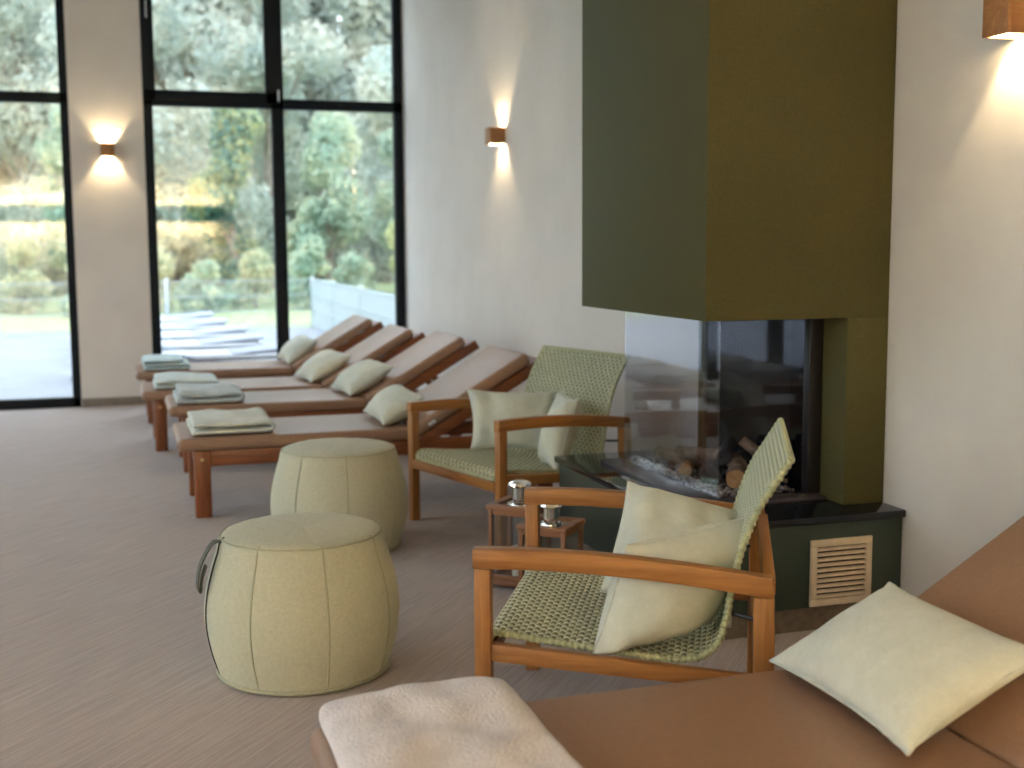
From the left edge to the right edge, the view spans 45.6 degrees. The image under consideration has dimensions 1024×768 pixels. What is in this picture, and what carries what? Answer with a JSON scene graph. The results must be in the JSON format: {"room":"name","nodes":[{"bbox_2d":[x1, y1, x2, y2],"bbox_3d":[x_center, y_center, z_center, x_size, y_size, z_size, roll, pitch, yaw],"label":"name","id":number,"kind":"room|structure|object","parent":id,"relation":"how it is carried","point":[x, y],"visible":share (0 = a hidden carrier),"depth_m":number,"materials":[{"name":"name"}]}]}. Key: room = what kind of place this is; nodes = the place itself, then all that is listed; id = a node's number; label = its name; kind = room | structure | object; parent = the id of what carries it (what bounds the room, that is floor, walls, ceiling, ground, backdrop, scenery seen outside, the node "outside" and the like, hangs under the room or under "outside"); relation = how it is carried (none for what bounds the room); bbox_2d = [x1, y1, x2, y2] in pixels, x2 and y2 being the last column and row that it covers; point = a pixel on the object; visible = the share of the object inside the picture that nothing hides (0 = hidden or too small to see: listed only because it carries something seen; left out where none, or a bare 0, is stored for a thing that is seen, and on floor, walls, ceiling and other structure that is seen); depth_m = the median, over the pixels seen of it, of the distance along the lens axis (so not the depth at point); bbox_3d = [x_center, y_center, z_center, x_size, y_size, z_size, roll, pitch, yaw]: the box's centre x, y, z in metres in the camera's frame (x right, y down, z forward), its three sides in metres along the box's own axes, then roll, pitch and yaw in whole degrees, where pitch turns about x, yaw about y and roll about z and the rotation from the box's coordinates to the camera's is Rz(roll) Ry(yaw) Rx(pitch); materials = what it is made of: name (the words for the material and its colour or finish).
{"room":"spa","nodes":[
{"label":"spa","id":0,"kind":"room"},
{"bbox_2d":[63,0,152,406],"bbox_3d":[-4.157,-1.740,9.323,6.737,3.900,0.250,-2,7,-18],"label":"wall","id":1,"kind":"structure","parent":0,"point":[103,48],"depth_m":9.54,"materials":[{"name":"paint"}]},
{"bbox_2d":[0,0,81,409],"bbox_3d":[-4.514,-1.567,9.144,2.275,3.600,0.080,-2,7,-18],"label":"window","id":2,"kind":"structure","parent":1,"relation":"in","point":[61,97],"depth_m":9.46,"materials":[{"name":"black metal"}]},
{"bbox_2d":[100,143,114,157],"bbox_3d":[-3.139,-1.814,9.454,0.105,0.105,0.104,-2,7,-18],"label":"wall sconce","id":3,"kind":"object","parent":1,"relation":"attached to","point":[106,149],"visible":1,"depth_m":9.40,"materials":[{"name":"brown wood"}]},
{"bbox_2d":[82,396,145,406],"bbox_3d":[-3.142,0.139,9.720,0.542,0.065,0.014,-2,7,-18],"label":"baseboard","id":4,"kind":"structure","parent":1,"relation":"attached to","point":[114,401],"depth_m":9.70,"materials":[{"name":"brown wood"}]},
{"bbox_2d":[139,0,405,359],"bbox_3d":[-1.911,-1.674,9.958,2.080,3.600,0.097,-2,7,-18],"label":"window","id":5,"kind":"structure","parent":1,"relation":"in","point":[272,100],"depth_m":9.88,"materials":[{"name":"black metal"}]},
{"bbox_2d":[0,404,815,767],"bbox_3d":[-1.908,1.004,3.218,7.125,0.200,13.540,-2,7,-18],"label":"floor","id":6,"kind":"structure","parent":0,"point":[106,659],"depth_m":4.24,"materials":[{"name":"carpet"}]},
{"bbox_2d":[135,315,383,423],"bbox_3d":[-1.885,-0.134,9.180,1.827,0.715,0.618,-2,7,-18],"label":"sun lounger","id":7,"kind":"object","parent":6,"relation":"on","point":[348,330],"visible":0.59,"depth_m":9.04,"materials":[{"name":"fabric"}]},
{"bbox_2d":[141,354,189,369],"bbox_3d":[-2.540,-0.163,8.925,0.336,0.081,0.467,-2,7,-18],"label":"folded towel","id":8,"kind":"object","parent":7,"relation":"on","point":[156,361],"visible":1,"depth_m":8.74,"materials":[{"name":"white fabric"}]},
{"bbox_2d":[277,334,317,364],"bbox_3d":[-1.629,-0.263,9.228,0.225,0.205,0.460,-3,7,-21],"label":"cushion","id":9,"kind":"object","parent":7,"relation":"on","point":[299,346],"visible":0.98,"depth_m":9.07,"materials":[{"name":"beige fabric"}]},
{"bbox_2d":[140,324,424,451],"bbox_3d":[-1.483,-0.002,7.993,1.827,0.715,0.618,-2,7,-18],"label":"sun lounger","id":10,"kind":"object","parent":6,"relation":"on","point":[391,340],"visible":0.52,"depth_m":7.88,"materials":[{"name":"fabric"}]},
{"bbox_2d":[153,371,218,388],"bbox_3d":[-2.091,-0.032,7.794,0.401,0.070,0.506,-2,7,-18],"label":"folded towel","id":11,"kind":"object","parent":10,"relation":"on","point":[165,380],"visible":0.89,"depth_m":7.62,"materials":[{"name":"white fabric"}]},
{"bbox_2d":[293,349,351,381],"bbox_3d":[-1.253,-0.120,8.034,0.269,0.203,0.476,-3,7,-24],"label":"cushion","id":12,"kind":"object","parent":10,"relation":"on","point":[324,363],"visible":0.99,"depth_m":7.88,"materials":[{"name":"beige fabric"}]},
{"bbox_2d":[196,512,398,695],"bbox_3d":[-0.621,0.629,3.620,0.571,0.440,0.570,0,7,5],"label":"pouf","id":13,"kind":"object","parent":6,"relation":"on","point":[305,603],"visible":1,"depth_m":3.40,"materials":[{"name":"fabric"}]},
{"bbox_2d":[165,331,478,472],"bbox_3d":[-1.119,0.077,7.284,1.827,0.715,0.618,-2,7,-18],"label":"sun lounger","id":14,"kind":"object","parent":6,"relation":"on","point":[421,363],"visible":0.52,"depth_m":7.14,"materials":[{"name":"fabric"}]},
{"bbox_2d":[172,382,244,403],"bbox_3d":[-1.768,0.043,7.074,0.389,0.081,0.553,-2,7,-18],"label":"folded towel","id":15,"kind":"object","parent":14,"relation":"on","point":[185,393],"visible":1,"depth_m":6.86,"materials":[{"name":"white fabric"}]},
{"bbox_2d":[330,359,393,395],"bbox_3d":[-0.907,-0.043,7.319,0.264,0.204,0.472,-3,7,-23],"label":"cushion","id":16,"kind":"object","parent":14,"relation":"on","point":[361,376],"visible":1,"depth_m":7.17,"materials":[{"name":"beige fabric"}]},
{"bbox_2d":[270,438,407,550],"bbox_3d":[-0.733,0.461,5.106,0.594,0.440,0.573,3,7,30],"label":"pouf","id":17,"kind":"object","parent":6,"relation":"on","point":[361,477],"visible":0.73,"depth_m":4.89,"materials":[{"name":"fabric"}]},
{"bbox_2d":[172,345,552,517],"bbox_3d":[-0.754,0.205,6.138,1.827,0.715,0.618,-2,7,-18],"label":"sun lounger","id":18,"kind":"object","parent":6,"relation":"on","point":[493,368],"visible":0.61,"depth_m":5.96,"materials":[{"name":"fabric"}]},
{"bbox_2d":[186,407,275,435],"bbox_3d":[-1.378,0.171,5.935,0.398,0.079,0.527,-2,7,-18],"label":"folded towel","id":19,"kind":"object","parent":18,"relation":"on","point":[251,420],"visible":1,"depth_m":5.75,"materials":[{"name":"white fabric"}]},
{"bbox_2d":[363,384,423,425],"bbox_3d":[-0.606,0.101,6.165,0.212,0.179,0.472,-3,7,-19],"label":"cushion","id":20,"kind":"object","parent":18,"relation":"on","point":[389,405],"visible":0.93,"depth_m":6.01,"materials":[{"name":"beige fabric"}]},
{"bbox_2d":[486,479,550,586],"bbox_3d":[0.030,0.548,4.507,0.188,0.392,0.188,3,7,26],"label":"lantern","id":21,"kind":"object","parent":6,"relation":"on","point":[511,506],"visible":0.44,"depth_m":4.46,"materials":[{"name":"brown wood"}]},
{"bbox_2d":[512,544,524,576],"bbox_3d":[0.030,0.654,4.519,0.062,0.113,0.062,3,7,26],"label":"candle","id":22,"kind":"object","parent":21,"relation":"on","point":[514,572],"depth_m":4.50,"materials":[{"name":"white wax"}]},
{"bbox_2d":[407,345,630,545],"bbox_3d":[0.039,0.249,5.453,0.735,0.774,0.762,-5,8,-34],"label":"armchair","id":23,"kind":"object","parent":6,"relation":"on","point":[486,469],"visible":0.82,"depth_m":5.40,"materials":[{"name":"brown wood"}]},
{"bbox_2d":[467,389,554,448],"bbox_3d":[0.004,0.165,5.549,0.422,0.285,0.146,0,6,1],"label":"cushion","id":24,"kind":"object","parent":23,"relation":"on","point":[487,407],"visible":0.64,"depth_m":5.51,"materials":[{"name":"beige fabric"}]},
{"bbox_2d":[537,390,581,468],"bbox_3d":[0.207,0.205,5.309,0.233,0.327,0.194,-6,9,-42],"label":"cushion","id":25,"kind":"object","parent":23,"relation":"on","point":[553,441],"visible":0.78,"depth_m":5.23,"materials":[{"name":"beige fabric"}]},
{"bbox_2d":[516,505,584,583],"bbox_3d":[0.138,0.588,4.295,0.188,0.360,0.188,3,7,24],"label":"lantern","id":26,"kind":"object","parent":6,"relation":"on","point":[553,525],"visible":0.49,"depth_m":4.25,"materials":[{"name":"brown wood"}]},
{"bbox_2d":[472,417,794,682],"bbox_3d":[0.337,0.507,3.169,0.735,0.774,0.762,1,7,10],"label":"armchair","id":27,"kind":"object","parent":6,"relation":"on","point":[558,601],"visible":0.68,"depth_m":2.87,"materials":[{"name":"brown wood"}]},
{"bbox_2d":[592,516,744,654],"bbox_3d":[0.384,0.484,2.924,0.316,0.305,0.297,2,7,23],"label":"cushion","id":28,"kind":"object","parent":27,"relation":"on","point":[636,612],"visible":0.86,"depth_m":2.85,"materials":[{"name":"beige fabric"}]},
{"bbox_2d":[599,481,737,627],"bbox_3d":[0.431,0.438,3.194,0.350,0.305,0.295,2,7,17],"label":"cushion","id":29,"kind":"object","parent":27,"relation":"on","point":[648,513],"visible":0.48,"depth_m":3.19,"materials":[{"name":"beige fabric"}]},
{"bbox_2d":[310,516,1023,767],"bbox_3d":[0.588,0.642,2.229,1.827,0.715,0.618,-2,7,-18],"label":"sun lounger","id":30,"kind":"object","parent":6,"relation":"on","point":[770,719],"visible":0.42,"depth_m":2.22,"materials":[{"name":"brown leather"}]},
{"bbox_2d":[319,676,582,767],"bbox_3d":[-0.090,0.610,2.017,0.389,0.077,0.604,-2,7,-18],"label":"folded towel","id":31,"kind":"object","parent":30,"relation":"on","point":[475,721],"visible":1,"depth_m":2.06,"materials":[{"name":"white fabric"}]},
{"bbox_2d":[769,581,1023,755],"bbox_3d":[0.732,0.519,2.288,0.277,0.182,0.522,-2,7,-15],"label":"cushion","id":32,"kind":"object","parent":30,"relation":"on","point":[909,666],"visible":1,"depth_m":2.19,"materials":[{"name":"beige fabric"}]},
{"bbox_2d":[554,0,905,639],"bbox_3d":[0.727,-1.203,4.361,0.740,3.898,1.366,-2,7,-18],"label":"fireplace","id":33,"kind":"object","parent":6,"relation":"on","point":[737,155],"visible":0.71,"depth_m":3.99,"materials":[{"name":"green paint"}]},
{"bbox_2d":[630,455,794,497],"bbox_3d":[0.722,0.331,4.555,0.304,0.030,0.799,-2,7,-18],"label":"pebble bed","id":34,"kind":"object","parent":33,"relation":"on","point":[715,490],"visible":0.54,"depth_m":4.43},
{"bbox_2d":[654,446,703,465],"bbox_3d":[0.680,0.272,4.597,0.071,0.088,0.355,-6,8,-40],"label":"log","id":35,"kind":"object","parent":34,"relation":"on","point":[661,453],"visible":0.46,"depth_m":4.66,"materials":[{"name":"brown wood"}]},
{"bbox_2d":[675,445,722,460],"bbox_3d":[0.699,0.258,4.503,0.056,0.068,0.216,-6,9,-41],"label":"log","id":36,"kind":"object","parent":35,"relation":"on","point":[681,452],"visible":0.82,"depth_m":4.50,"materials":[{"name":"brown wood"}]},
{"bbox_2d":[716,436,735,465],"bbox_3d":[0.787,0.245,4.486,0.058,0.064,0.289,1,7,13],"label":"log","id":37,"kind":"object","parent":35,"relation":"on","point":[724,457],"visible":0.99,"depth_m":4.38,"materials":[{"name":"brown wood"}]},
{"bbox_2d":[678,460,693,475],"bbox_3d":[0.645,0.314,4.516,0.052,0.055,0.070,2,7,17],"label":"log","id":38,"kind":"object","parent":34,"relation":"on","point":[687,466],"visible":0.98,"depth_m":4.49,"materials":[{"name":"brown wood"}]},
{"bbox_2d":[700,459,720,484],"bbox_3d":[0.720,0.314,4.414,0.075,0.085,0.223,1,7,10],"label":"log","id":39,"kind":"object","parent":34,"relation":"on","point":[710,468],"visible":0.84,"depth_m":4.31,"materials":[{"name":"brown wood"}]},
{"bbox_2d":[694,464,727,468],"bbox_3d":[0.762,0.293,4.637,0.217,0.064,0.060,5,9,42],"label":"log","id":40,"kind":"object","parent":34,"relation":"on","point":[725,465],"visible":0.06,"depth_m":4.59,"materials":[{"name":"brown wood"}]},
{"bbox_2d":[726,451,747,488],"bbox_3d":[0.802,0.305,4.364,0.080,0.095,0.277,1,7,8],"label":"log","id":41,"kind":"object","parent":34,"relation":"on","point":[734,476],"visible":0.8,"depth_m":4.24,"materials":[{"name":"brown wood"}]},
{"bbox_2d":[739,437,758,454],"bbox_3d":[0.893,0.259,4.370,0.169,0.133,0.043,5,8,37],"label":"log","id":42,"kind":"object","parent":34,"relation":"on","point":[747,444],"visible":0.3,"depth_m":4.38,"materials":[{"name":"brown wood"}]},
{"bbox_2d":[600,456,825,503],"bbox_3d":[0.714,0.349,4.538,0.457,0.014,0.935,-2,7,-18],"label":"tray","id":43,"kind":"object","parent":33,"relation":"on","point":[642,474],"depth_m":4.34,"materials":[{"name":"metal"}]},
{"bbox_2d":[582,0,897,321],"bbox_3d":[0.758,-1.704,4.304,0.674,2.890,1.090,-2,7,-18],"label":"hood","id":44,"kind":"object","parent":33,"relation":"attached to","point":[737,155],"depth_m":3.94,"materials":[{"name":"green paint"}]},
{"bbox_2d":[809,535,872,606],"bbox_3d":[1.070,0.609,3.964,0.227,0.219,0.012,-2,7,-18],"label":"vent grille","id":45,"kind":"object","parent":33,"relation":"attached to","point":[840,568],"visible":0.98,"depth_m":3.96,"materials":[{"name":"brown wood"}]},
{"bbox_2d":[401,0,1023,596],"bbox_3d":[1.300,-1.173,4.062,0.433,3.900,13.650,-2,7,-18],"label":"wall","id":46,"kind":"structure","parent":0,"point":[493,233],"depth_m":5.46,"materials":[{"name":"paint"}]},
{"bbox_2d":[485,127,504,144],"bbox_3d":[-0.107,-1.582,7.772,0.104,0.105,0.105,-3,7,-19],"label":"wall sconce","id":47,"kind":"object","parent":46,"relation":"attached to","point":[493,135],"visible":1,"depth_m":7.73,"materials":[{"name":"brown wood"}]},
{"bbox_2d":[982,0,1023,39],"bbox_3d":[1.381,-1.017,3.371,0.104,0.105,0.105,-2,7,-18],"label":"wall sconce","id":48,"kind":"object","parent":46,"relation":"attached to","point":[1002,19],"visible":1,"depth_m":3.34,"materials":[{"name":"brown wood"}]},
{"label":"outside","id":49,"kind":"structure","parent":0,"visible":0},
{"bbox_2d":[0,279,394,334],"bbox_3d":[-11.194,-3.234,43.257,85.000,0.686,50.600,-2,7,-18],"label":"lawn","id":50,"kind":"structure","parent":49,"point":[387,287],"depth_m":24.76,"materials":[{"name":"green plant"}]},
{"bbox_2d":[0,5,35,242],"bbox_3d":[-19.137,-11.197,45.848,5.587,16.264,3.316,-2,7,-11],"label":"tree","id":51,"kind":"object","parent":50,"relation":"on","point":[5,179],"visible":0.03,"depth_m":45.33,"materials":[{"name":"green plant"}]},
{"bbox_2d":[0,228,54,313],"bbox_3d":[-10.391,-2.334,25.960,1.242,1.959,1.293,-2,7,-18],"label":"shrub","id":52,"kind":"object","parent":50,"relation":"on","point":[22,251],"visible":0.93,"depth_m":25.73,"materials":[{"name":"plant"}]},
{"bbox_2d":[0,0,67,293],"bbox_3d":[-14.594,-7.523,36.755,5.164,10.944,5.935,-5,8,-34],"label":"tree","id":53,"kind":"object","parent":50,"relation":"on","point":[19,55],"visible":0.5,"depth_m":35.88,"materials":[{"name":"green plant"}]},
{"bbox_2d":[10,0,67,286],"bbox_3d":[-15.148,-10.867,42.473,5.388,16.317,3.348,-2,7,-18],"label":"tree","id":54,"kind":"object","parent":50,"relation":"on","point":[52,1],"visible":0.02,"depth_m":41.69,"materials":[{"name":"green plant"}]},
{"bbox_2d":[25,104,66,269],"bbox_3d":[-9.553,-4.008,27.024,1.885,4.927,2.088,6,9,43],"label":"tree","id":55,"kind":"object","parent":50,"relation":"on","point":[51,154],"visible":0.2,"depth_m":26.56,"materials":[{"name":"green plant"}]},
{"bbox_2d":[58,264,68,316],"bbox_3d":[-8.590,-2.000,24.657,1.168,1.515,0.976,-2,7,-18],"label":"shrub","id":56,"kind":"object","parent":50,"relation":"on","point":[66,302],"visible":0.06,"depth_m":24.50,"materials":[{"name":"green plant"}]},
{"bbox_2d":[35,0,272,294],"bbox_3d":[-9.413,-7.831,32.084,4.254,11.379,6.551,4,8,33],"label":"tree","id":57,"kind":"object","parent":50,"relation":"on","point":[251,203],"visible":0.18,"depth_m":32.15,"materials":[{"name":"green plant"}]},
{"bbox_2d":[158,245,176,311],"bbox_3d":[-7.760,-2.194,26.129,1.136,1.662,1.122,-2,7,-18],"label":"shrub","id":58,"kind":"object","parent":50,"relation":"on","point":[163,262],"visible":0.14,"depth_m":26.00,"materials":[{"name":"plant"}]},
{"bbox_2d":[152,1,192,281],"bbox_3d":[-13.984,-11.377,47.505,5.607,16.383,3.390,-2,7,-18],"label":"tree","id":59,"kind":"object","parent":50,"relation":"on","point":[160,72],"visible":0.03,"depth_m":46.89,"materials":[{"name":"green plant"}]},
{"bbox_2d":[174,258,234,313],"bbox_3d":[-6.469,-1.986,25.720,1.294,1.346,1.128,-2,7,-18],"label":"shrub","id":60,"kind":"object","parent":50,"relation":"on","point":[202,270],"visible":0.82,"depth_m":25.59,"materials":[{"name":"green plant"}]},
{"bbox_2d":[181,108,266,304],"bbox_3d":[-6.873,-4.273,28.798,2.143,5.022,1.922,6,9,43],"label":"tree","id":61,"kind":"object","parent":50,"relation":"on","point":[214,199],"visible":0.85,"depth_m":28.39,"materials":[{"name":"teal plant"}]},
{"bbox_2d":[162,0,306,284],"bbox_3d":[-10.066,-11.142,44.267,5.446,16.255,3.255,-2,7,-18],"label":"tree","id":62,"kind":"object","parent":50,"relation":"on","point":[204,13],"visible":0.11,"depth_m":43.18,"materials":[{"name":"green plant"}]},
{"bbox_2d":[222,246,274,309],"bbox_3d":[-5.862,-2.302,27.021,1.306,1.498,1.092,0,6,0],"label":"shrub","id":63,"kind":"object","parent":50,"relation":"on","point":[255,264],"visible":0.89,"depth_m":26.76,"materials":[{"name":"plant"}]},
{"bbox_2d":[183,0,348,287],"bbox_3d":[-8.179,-9.138,38.824,5.144,12.440,5.635,-4,7,-29],"label":"tree","id":64,"kind":"object","parent":50,"relation":"on","point":[246,64],"visible":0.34,"depth_m":37.66,"materials":[{"name":"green plant"}]},
{"bbox_2d":[288,233,334,308],"bbox_3d":[-4.360,-2.374,26.415,1.189,1.781,1.086,-2,7,-18],"label":"shrub","id":65,"kind":"object","parent":50,"relation":"on","point":[307,261],"visible":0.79,"depth_m":26.23,"materials":[{"name":"green plant"}]},
{"bbox_2d":[286,0,339,280],"bbox_3d":[-8.793,-11.556,49.080,5.464,16.193,3.210,-2,7,-15],"label":"tree","id":66,"kind":"object","parent":50,"relation":"on","point":[316,11],"visible":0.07,"depth_m":48.32,"materials":[{"name":"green plant"}]},
{"bbox_2d":[287,111,374,282],"bbox_3d":[-4.544,-4.337,29.757,2.361,4.908,2.388,-2,7,-18],"label":"tree","id":67,"kind":"object","parent":50,"relation":"on","point":[330,152],"visible":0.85,"depth_m":29.10,"materials":[{"name":"green plant"}]},
{"bbox_2d":[311,0,394,282],"bbox_3d":[-4.913,-11.226,45.829,5.707,16.424,3.568,-2,7,-18],"label":"tree","id":68,"kind":"object","parent":50,"relation":"on","point":[364,24],"visible":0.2,"depth_m":44.80,"materials":[{"name":"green plant"}]},
{"bbox_2d":[330,250,376,290],"bbox_3d":[-3.627,-2.349,27.644,1.188,1.426,1.302,0,7,7],"label":"shrub","id":69,"kind":"object","parent":50,"relation":"on","point":[351,266],"visible":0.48,"depth_m":27.51,"materials":[{"name":"green plant"}]},
{"bbox_2d":[334,41,393,258],"bbox_3d":[-1.999,-7.547,34.777,5.528,10.125,4.830,-3,7,-23],"label":"tree","id":70,"kind":"object","parent":50,"relation":"on","point":[376,86],"visible":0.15,"depth_m":34.12,"materials":[{"name":"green plant"}]},
{"bbox_2d":[371,127,393,253],"bbox_3d":[-2.340,-4.555,30.897,2.094,5.061,2.671,-4,8,-32],"label":"tree","id":71,"kind":"object","parent":50,"relation":"on","point":[384,193],"visible":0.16,"depth_m":30.81,"materials":[{"name":"green plant"}]},
{"bbox_2d":[383,219,394,272],"bbox_3d":[-1.962,-3.138,28.004,1.868,2.930,1.804,6,9,45],"label":"tree","id":72,"kind":"object","parent":50,"relation":"on","point":[390,231],"visible":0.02,"depth_m":27.87,"materials":[{"name":"green plant"}]},
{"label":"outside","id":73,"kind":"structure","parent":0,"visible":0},
{"bbox_2d":[0,327,343,399],"bbox_3d":[-9.791,0.021,12.539,16.900,0.235,9.110,-2,7,-18],"label":"terrace","id":74,"kind":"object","parent":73,"point":[31,365],"depth_m":13.71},
{"bbox_2d":[70,318,228,354],"bbox_3d":[-4.392,-0.576,14.802,1.837,0.384,0.668,-2,7,-18],"label":"lounger","id":75,"kind":"object","parent":74,"relation":"on","point":[211,323],"visible":0.19,"depth_m":14.71,"materials":[{"name":"white metal"}]},
{"bbox_2d":[0,278,310,333],"bbox_3d":[-8.787,-1.023,17.450,11.863,0.890,0.040,-2,7,-18],"label":"wire fence","id":76,"kind":"object","parent":74,"relation":"on","point":[166,297],"visible":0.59,"depth_m":18.61,"materials":[{"name":"grey metal"}]},
{"bbox_2d":[69,333,263,380],"bbox_3d":[-3.415,-0.273,12.086,1.837,0.384,0.668,-2,7,-18],"label":"lounger","id":77,"kind":"object","parent":74,"relation":"on","point":[252,339],"visible":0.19,"depth_m":12.00,"materials":[{"name":"white fabric"}]},
{"bbox_2d":[160,311,214,339],"bbox_3d":[-4.956,-0.754,16.396,1.837,0.384,0.668,-2,7,-18],"label":"lounger","id":78,"kind":"object","parent":74,"relation":"on","point":[199,316],"visible":0.11,"depth_m":16.32,"materials":[{"name":"white metal"}]},
{"bbox_2d":[161,325,249,360],"bbox_3d":[-3.841,-0.422,13.412,1.837,0.384,0.668,-2,7,-18],"label":"lounger","id":79,"kind":"object","parent":74,"relation":"on","point":[240,329],"visible":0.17,"depth_m":13.32,"materials":[{"name":"white metal"}]},
{"bbox_2d":[162,343,276,362],"bbox_3d":[-2.830,-0.144,10.915,1.837,0.384,0.668,-2,7,-18],"label":"lounger","id":80,"kind":"object","parent":74,"relation":"on","point":[243,353],"visible":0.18,"depth_m":10.79,"materials":[{"name":"white metal"}]},
{"bbox_2d":[310,276,395,354],"bbox_3d":[-1.948,-0.791,15.078,0.040,0.890,8.706,-2,7,-16],"label":"wall","id":81,"kind":"structure","parent":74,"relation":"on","point":[332,303],"depth_m":15.88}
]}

